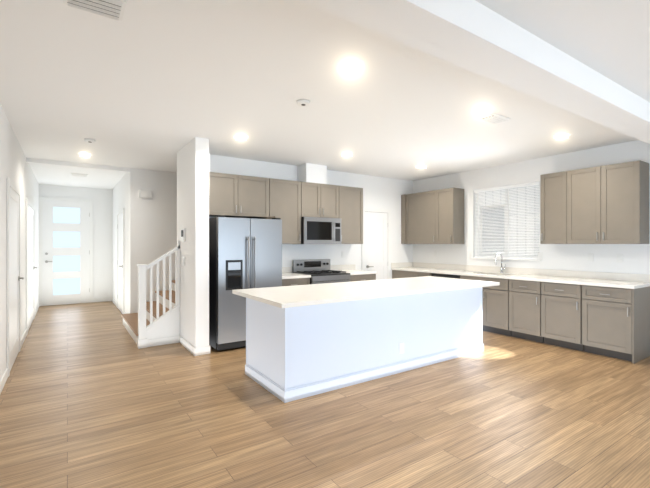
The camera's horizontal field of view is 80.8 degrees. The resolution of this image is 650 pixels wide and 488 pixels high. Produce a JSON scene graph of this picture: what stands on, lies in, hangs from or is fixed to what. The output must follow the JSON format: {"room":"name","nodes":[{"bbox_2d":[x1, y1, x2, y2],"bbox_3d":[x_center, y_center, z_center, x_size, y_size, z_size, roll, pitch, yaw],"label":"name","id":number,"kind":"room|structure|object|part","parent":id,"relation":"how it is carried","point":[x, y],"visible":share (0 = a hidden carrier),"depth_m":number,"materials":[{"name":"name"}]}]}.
{"room":"kitchen","nodes":[
{"label":"kitchen","id":0,"kind":"room"},
{"bbox_2d":[0,104,38,379],"bbox_3d":[-2.922,0.030,3.276,0.120,2.740,12.940,0,0,-34],"label":"wall","id":1,"kind":"structure","parent":0,"point":[15,168],"depth_m":4.45,"materials":[{"name":"white paint"}]},
{"bbox_2d":[0,368,7,393],"bbox_3d":[-1.327,1.350,1.035,0.017,0.100,7.200,0,0,-34],"label":"baseboard","id":2,"kind":"structure","parent":1,"relation":"attached to","point":[3,380],"depth_m":3.75,"materials":[{"name":"white wood"}]},
{"bbox_2d":[7,177,23,376],"bbox_3d":[-3.652,0.350,4.532,0.069,2.100,1.200,0,0,-34],"label":"door","id":3,"kind":"structure","parent":1,"relation":"in","point":[14,277],"depth_m":4.48,"materials":[{"name":"white wood"}]},
{"bbox_2d":[21,329,26,346],"bbox_3d":[-4.300,1.350,5.440,0.014,0.100,1.030,0,0,-34],"label":"baseboard","id":4,"kind":"structure","parent":1,"relation":"attached to","point":[24,335],"depth_m":5.46,"materials":[{"name":"white wood"}]},
{"bbox_2d":[26,198,37,334],"bbox_3d":[-5.008,0.350,6.543,0.069,2.100,1.590,0,0,-34],"label":"door","id":5,"kind":"structure","parent":1,"relation":"in","point":[30,262],"depth_m":6.54,"materials":[{"name":"white wood"}]},
{"bbox_2d":[26,158,129,172],"bbox_3d":[-4.066,-1.308,6.377,1.450,0.065,0.120,0,0,-34],"label":"header","id":6,"kind":"object","parent":1,"relation":"attached to","point":[73,164],"visible":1,"depth_m":6.29,"materials":[{"name":"white paint"}]},
{"bbox_2d":[39,184,112,305],"bbox_3d":[-5.806,0.030,9.063,1.570,2.740,0.120,0,0,-34],"label":"wall","id":7,"kind":"structure","parent":0,"point":[102,243],"depth_m":9.24,"materials":[{"name":"white paint"}]},
{"bbox_2d":[39,196,92,305],"bbox_3d":[-5.971,0.165,8.834,1.040,2.470,0.071,0,0,-34],"label":"entry door","id":8,"kind":"structure","parent":7,"relation":"in","point":[65,250],"depth_m":8.84,"materials":[{"name":"white wood"}]},
{"bbox_2d":[93,297,110,301],"bbox_3d":[-5.403,1.350,9.254,0.370,0.100,0.014,0,0,-34],"label":"baseboard","id":9,"kind":"structure","parent":7,"relation":"attached to","point":[104,299],"depth_m":9.25,"materials":[{"name":"white wood"}]},
{"bbox_2d":[113,168,137,313],"bbox_3d":[-4.276,0.030,8.092,0.120,2.740,3.200,0,0,-34],"label":"wall","id":10,"kind":"structure","parent":0,"point":[125,192],"depth_m":6.93,"materials":[{"name":"white paint"}]},
{"bbox_2d":[117,208,123,313],"bbox_3d":[-4.258,0.350,7.893,0.069,2.100,1.150,0,0,-34],"label":"door","id":11,"kind":"structure","parent":10,"relation":"in","point":[120,260],"depth_m":7.91,"materials":[{"name":"white wood"}]},
{"bbox_2d":[138,169,176,301],"bbox_3d":[-1.218,0.030,8.297,5.180,2.740,0.120,0,0,-34],"label":"wall","id":12,"kind":"structure","parent":0,"point":[157,224],"depth_m":6.98,"materials":[{"name":"white paint"}]},
{"bbox_2d":[139,189,151,197],"bbox_3d":[-3.218,-0.900,6.846,0.200,0.140,0.046,0,0,-34],"label":"door chime","id":13,"kind":"object","parent":12,"relation":"attached to","point":[145,193],"visible":1,"depth_m":6.83,"materials":[{"name":"white plastic"}]},
{"bbox_2d":[179,137,208,347],"bbox_3d":[-1.782,0.030,5.173,0.170,2.740,0.830,0,0,-34],"label":"wall","id":14,"kind":"structure","parent":0,"point":[194,223],"depth_m":4.87,"materials":[{"name":"white paint"}]},
{"bbox_2d":[181,229,184,240],"bbox_3d":[-1.951,-0.125,5.246,0.024,0.170,0.160,0,0,-34],"label":"intercom panel","id":15,"kind":"object","parent":14,"relation":"attached to","point":[182,234],"visible":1,"depth_m":5.20,"materials":[{"name":"white plastic"}]},
{"bbox_2d":[179,336,196,355],"bbox_3d":[-1.839,1.350,5.093,0.014,0.100,0.789,0,0,-34],"label":"baseboard","id":16,"kind":"structure","parent":14,"relation":"attached to","point":[193,350],"depth_m":5.00,"materials":[{"name":"white wood"}]},
{"bbox_2d":[177,151,412,278],"bbox_3d":[-0.100,0.030,6.899,4.890,2.740,0.150,0,0,-34],"label":"wall","id":17,"kind":"structure","parent":0,"point":[382,193],"depth_m":7.08,"materials":[{"name":"white paint"}]},
{"bbox_2d":[209,172,362,243],"bbox_3d":[-0.614,-0.510,6.243,2.957,1.020,0.354,0,0,-34],"label":"upper cabinet","id":18,"kind":"object","parent":17,"relation":"attached to","point":[290,203],"visible":0.92,"depth_m":6.08,"materials":[{"name":"grey wood"}]},
{"bbox_2d":[301,217,341,243],"bbox_3d":[-0.124,-0.218,6.509,0.747,0.443,0.449,0,0,-34],"label":"microwave","id":19,"kind":"object","parent":18,"relation":"attached to","point":[317,230],"visible":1,"depth_m":6.33,"materials":[{"name":"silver metal"}]},
{"bbox_2d":[362,208,390,279],"bbox_3d":[1.032,0.350,7.528,0.750,2.100,0.069,0,0,-34],"label":"pantry door","id":20,"kind":"structure","parent":17,"relation":"in","point":[376,250],"depth_m":7.57,"materials":[{"name":"white wood"}]},
{"bbox_2d":[0,301,649,487],"bbox_3d":[-0.124,1.430,5.164,7.030,0.060,13.100,0,0,-34],"label":"floor","id":21,"kind":"structure","parent":0,"point":[92,395],"depth_m":3.03,"materials":[{"name":"brown wood"}]},
{"bbox_2d":[121,241,179,348],"bbox_3d":[-2.222,0.678,6.405,1.929,1.444,1.855,0,0,-34],"label":"staircase","id":22,"kind":"structure","parent":21,"relation":"on","point":[151,322],"depth_m":5.33,"materials":[{"name":"white wood"}]},
{"bbox_2d":[209,215,281,350],"bbox_3d":[-1.208,0.515,5.474,0.920,1.770,0.912,0,0,-34],"label":"fridge","id":23,"kind":"object","parent":21,"relation":"on","point":[245,253],"visible":0.54,"depth_m":5.06,"materials":[{"name":"silver metal"}]},
{"bbox_2d":[282,278,309,285],"bbox_3d":[-0.641,0.963,6.056,0.598,0.874,0.634,0,0,-34],"label":"base cabinet","id":24,"kind":"object","parent":21,"relation":"on","point":[296,281],"visible":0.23,"depth_m":5.84,"materials":[{"name":"grey"}]},
{"bbox_2d":[282,267,310,278],"bbox_3d":[-0.641,0.455,6.058,0.600,0.138,0.632,0,0,-34],"label":"countertop","id":25,"kind":"structure","parent":24,"relation":"on","point":[287,273],"depth_m":6.02,"materials":[{"name":"white stone"}]},
{"bbox_2d":[292,259,349,283],"bbox_3d":[-0.049,0.835,6.399,0.747,1.130,0.696,0,0,-34],"label":"range","id":26,"kind":"object","parent":21,"relation":"on","point":[319,271],"visible":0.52,"depth_m":6.44,"materials":[{"name":"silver metal"}]},
{"bbox_2d":[349,274,375,281],"bbox_3d":[0.490,0.963,6.819,0.597,0.874,0.634,0,0,-34],"label":"base cabinet","id":27,"kind":"object","parent":21,"relation":"on","point":[364,277],"visible":0.21,"depth_m":6.58,"materials":[{"name":"grey"}]},
{"bbox_2d":[330,264,376,274],"bbox_3d":[0.493,0.455,6.823,0.611,0.138,0.632,0,0,-34],"label":"countertop","id":28,"kind":"structure","parent":27,"relation":"on","point":[350,269],"depth_m":6.98,"materials":[{"name":"white stone"}]},
{"bbox_2d":[245,288,482,402],"bbox_3d":[0.605,0.963,4.557,2.928,0.874,0.908,0,0,-34],"label":"kitchen island","id":29,"kind":"object","parent":21,"relation":"on","point":[305,341],"depth_m":3.88,"materials":[{"name":"white wood"}]},
{"bbox_2d":[232,276,499,307],"bbox_3d":[0.617,0.505,4.451,3.100,0.039,1.130,0,0,-34],"label":"island countertop","id":30,"kind":"structure","parent":29,"relation":"on","point":[296,296],"depth_m":4.00,"materials":[{"name":"white stone"}]},
{"bbox_2d":[392,270,411,278],"bbox_3d":[1.807,0.963,7.681,0.606,0.874,0.677,0,0,-34],"label":"base cabinet","id":31,"kind":"object","parent":21,"relation":"on","point":[395,273],"depth_m":7.59,"materials":[{"name":"grey"}]},
{"bbox_2d":[412,271,430,276],"bbox_3d":[2.067,0.963,7.295,0.606,0.874,0.374,0,0,-34],"label":"base cabinet","id":32,"kind":"object","parent":21,"relation":"on","point":[414,274],"depth_m":7.17,"materials":[{"name":"grey"}]},
{"bbox_2d":[431,273,460,278],"bbox_3d":[2.329,0.965,6.866,0.640,0.870,0.592,0,0,-34],"label":"dishwasher","id":33,"kind":"object","parent":21,"relation":"on","point":[445,275],"visible":0.08,"depth_m":6.68,"materials":[{"name":"black metal"}]},
{"bbox_2d":[504,279,535,341],"bbox_3d":[3.136,0.963,5.710,0.606,0.874,0.602,0,0,-34],"label":"base cabinet","id":34,"kind":"object","parent":21,"relation":"on","point":[520,295],"depth_m":5.60,"materials":[{"name":"grey"}]},
{"bbox_2d":[536,281,571,348],"bbox_3d":[3.410,0.963,5.304,0.606,0.874,0.642,0,0,-34],"label":"base cabinet","id":35,"kind":"object","parent":21,"relation":"on","point":[553,300],"depth_m":5.21,"materials":[{"name":"grey"}]},
{"bbox_2d":[572,284,649,363],"bbox_3d":[3.689,0.963,4.890,0.606,0.874,0.619,0,0,-34],"label":"base cabinet","id":36,"kind":"object","parent":21,"relation":"on","point":[613,322],"depth_m":4.69,"materials":[{"name":"grey"}]},
{"bbox_2d":[391,262,649,288],"bbox_3d":[2.733,0.455,6.287,0.632,0.138,4.027,0,0,-34],"label":"countertop","id":37,"kind":"structure","parent":36,"relation":"on","point":[620,280],"depth_m":5.71,"materials":[{"name":"white stone"}]},
{"bbox_2d":[495,252,505,272],"bbox_3d":[2.906,0.313,6.329,0.214,0.344,0.106,0,0,-34],"label":"faucet","id":38,"kind":"object","parent":37,"relation":"on","point":[502,268],"visible":1,"depth_m":6.36,"materials":[{"name":"silver metal"}]},
{"bbox_2d":[0,0,649,188],"bbox_3d":[-0.124,-1.390,5.164,7.030,0.100,13.100,0,0,-34],"label":"ceiling","id":39,"kind":"structure","parent":0,"point":[157,85],"depth_m":3.31,"materials":[{"name":"white paint"}]},
{"bbox_2d":[70,173,87,176],"bbox_3d":[-4.735,-1.327,7.360,0.280,0.022,0.200,0,0,-34],"label":"ceiling vent","id":40,"kind":"object","parent":39,"relation":"in","point":[81,175],"visible":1,"depth_m":7.34,"materials":[{"name":"white plastic"}]},
{"bbox_2d":[84,138,95,142],"bbox_3d":[-3.016,-1.322,4.901,0.130,0.032,0.130,0,0,-34],"label":"smoke detector","id":41,"kind":"object","parent":39,"relation":"attached to","point":[88,140],"visible":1,"depth_m":4.87,"materials":[{"name":"white plastic"}]},
{"bbox_2d":[63,0,125,20],"bbox_3d":[-1.272,-1.327,2.109,0.290,0.022,0.200,0,0,-34],"label":"ceiling vent","id":42,"kind":"object","parent":39,"relation":"in","point":[113,9],"visible":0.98,"depth_m":2.13,"materials":[{"name":"white plastic"}]},
{"bbox_2d":[234,135,247,138],"bbox_3d":[-1.052,-1.335,4.779,0.170,0.006,0.170,0,0,-34],"label":"recessed light","id":43,"kind":"object","parent":39,"relation":"in","point":[240,137],"visible":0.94,"depth_m":4.78,"materials":[{"name":"white"}]},
{"bbox_2d":[297,99,309,106],"bbox_3d":[-0.203,-1.322,3.591,0.130,0.032,0.130,0,0,-34],"label":"smoke detector","id":44,"kind":"object","parent":39,"relation":"attached to","point":[303,102],"visible":1,"depth_m":3.56,"materials":[{"name":"white plastic"}]},
{"bbox_2d":[297,163,326,183],"bbox_3d":[-0.222,-1.181,6.543,0.410,0.315,0.297,0,0,-34],"label":"chase","id":45,"kind":"object","parent":39,"relation":"attached to","point":[311,173],"visible":0.79,"depth_m":6.42,"materials":[{"name":"white paint"}]},
{"bbox_2d":[340,62,361,72],"bbox_3d":[0.195,-1.335,2.894,0.170,0.006,0.170,0,0,-34],"label":"recessed light","id":46,"kind":"object","parent":39,"relation":"in","point":[350,67],"visible":1,"depth_m":2.88,"materials":[{"name":"white"}]},
{"bbox_2d":[301,0,649,143],"bbox_3d":[1.515,-1.245,2.735,6.630,0.190,0.280,0,0,-34],"label":"ceiling beam","id":47,"kind":"structure","parent":39,"relation":"attached to","point":[476,37],"depth_m":2.36,"materials":[{"name":"white paint"}]},
{"bbox_2d":[473,107,490,112],"bbox_3d":[1.571,-1.335,3.822,0.170,0.006,0.170,0,0,-34],"label":"recessed light","id":48,"kind":"object","parent":39,"relation":"in","point":[482,110],"visible":0.92,"depth_m":3.81,"materials":[{"name":"white"}]},
{"bbox_2d":[479,113,510,123],"bbox_3d":[1.806,-1.327,4.065,0.300,0.022,0.180,0,0,-34],"label":"ceiling vent","id":49,"kind":"object","parent":39,"relation":"in","point":[493,118],"visible":1,"depth_m":4.04,"materials":[{"name":"white plastic"}]},
{"bbox_2d":[553,134,568,137],"bbox_3d":[2.931,-1.335,4.739,0.170,0.006,0.170,0,0,-34],"label":"recessed light","id":50,"kind":"object","parent":39,"relation":"in","point":[562,136],"visible":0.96,"depth_m":4.74,"materials":[{"name":"white"}]},
{"bbox_2d":[413,140,649,274],"bbox_3d":[4.072,0.030,4.978,0.120,2.740,7.700,0,0,-34],"label":"wall","id":51,"kind":"structure","parent":0,"point":[636,258],"depth_m":5.87,"materials":[{"name":"white paint"}]},
{"bbox_2d":[401,191,433,243],"bbox_3d":[1.989,-0.510,7.642,0.348,1.020,0.946,0,0,-34],"label":"upper cabinet","id":52,"kind":"object","parent":51,"relation":"attached to","point":[417,209],"depth_m":7.60,"materials":[{"name":"grey wood"}]},
{"bbox_3d":[1.621,-0.510,7.893,0.020,1.014,0.114,0,0,-34],"label":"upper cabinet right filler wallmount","id":53,"kind":"part","parent":52,"relation":"part of","materials":[{"name":"beige wood"}]},
{"bbox_2d":[434,188,463,243],"bbox_3d":[2.321,-0.510,7.169,0.326,1.020,0.450,0,0,-34],"label":"upper cabinet","id":54,"kind":"object","parent":51,"relation":"attached to","point":[449,202],"depth_m":7.02,"materials":[{"name":"grey wood"}]},
{"bbox_2d":[472,185,540,260],"bbox_3d":[3.070,-0.355,6.473,0.170,1.250,1.220,0,0,-34],"label":"window","id":55,"kind":"structure","parent":51,"relation":"in","point":[497,230],"depth_m":6.66,"materials":[{"name":"white plastic"}]},
{"bbox_2d":[474,181,539,259],"bbox_3d":[3.041,-0.365,6.454,0.040,1.222,1.160,0,0,-34],"label":"window blinds","id":56,"kind":"object","parent":55,"relation":"attached to","point":[510,187],"visible":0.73,"depth_m":6.40,"materials":[{"name":"white plastic"}]},
{"bbox_2d":[540,172,561,243],"bbox_3d":[3.420,-0.510,5.540,0.326,1.020,0.420,0,0,-34],"label":"upper cabinet","id":57,"kind":"object","parent":51,"relation":"attached to","point":[550,184],"depth_m":5.50,"materials":[{"name":"grey wood"}]},
{"bbox_2d":[588,253,593,261],"bbox_3d":[3.731,0.190,5.363,0.009,0.116,0.070,0,0,-34],"label":"electrical outlet","id":58,"kind":"object","parent":51,"relation":"attached to","point":[590,257],"visible":1,"depth_m":5.36,"materials":[{"name":"white plastic"}]},
{"bbox_2d":[562,160,648,243],"bbox_3d":[3.716,-0.510,5.100,0.326,1.020,0.880,0,0,-34],"label":"upper cabinet","id":59,"kind":"object","parent":51,"relation":"attached to","point":[607,204],"depth_m":4.93,"materials":[{"name":"grey wood"}]},
{"bbox_2d":[617,254,622,262],"bbox_3d":[3.921,0.190,5.082,0.009,0.116,0.070,0,0,-34],"label":"electrical outlet","id":60,"kind":"object","parent":51,"relation":"attached to","point":[619,258],"visible":1,"depth_m":5.08,"materials":[{"name":"white plastic"}]},
{"label":"outside","id":61,"kind":"structure","parent":0,"visible":0},
{"bbox_2d":[479,185,538,255],"bbox_3d":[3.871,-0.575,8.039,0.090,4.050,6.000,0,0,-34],"label":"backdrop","id":62,"kind":"structure","parent":61,"point":[518,217],"depth_m":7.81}
]}

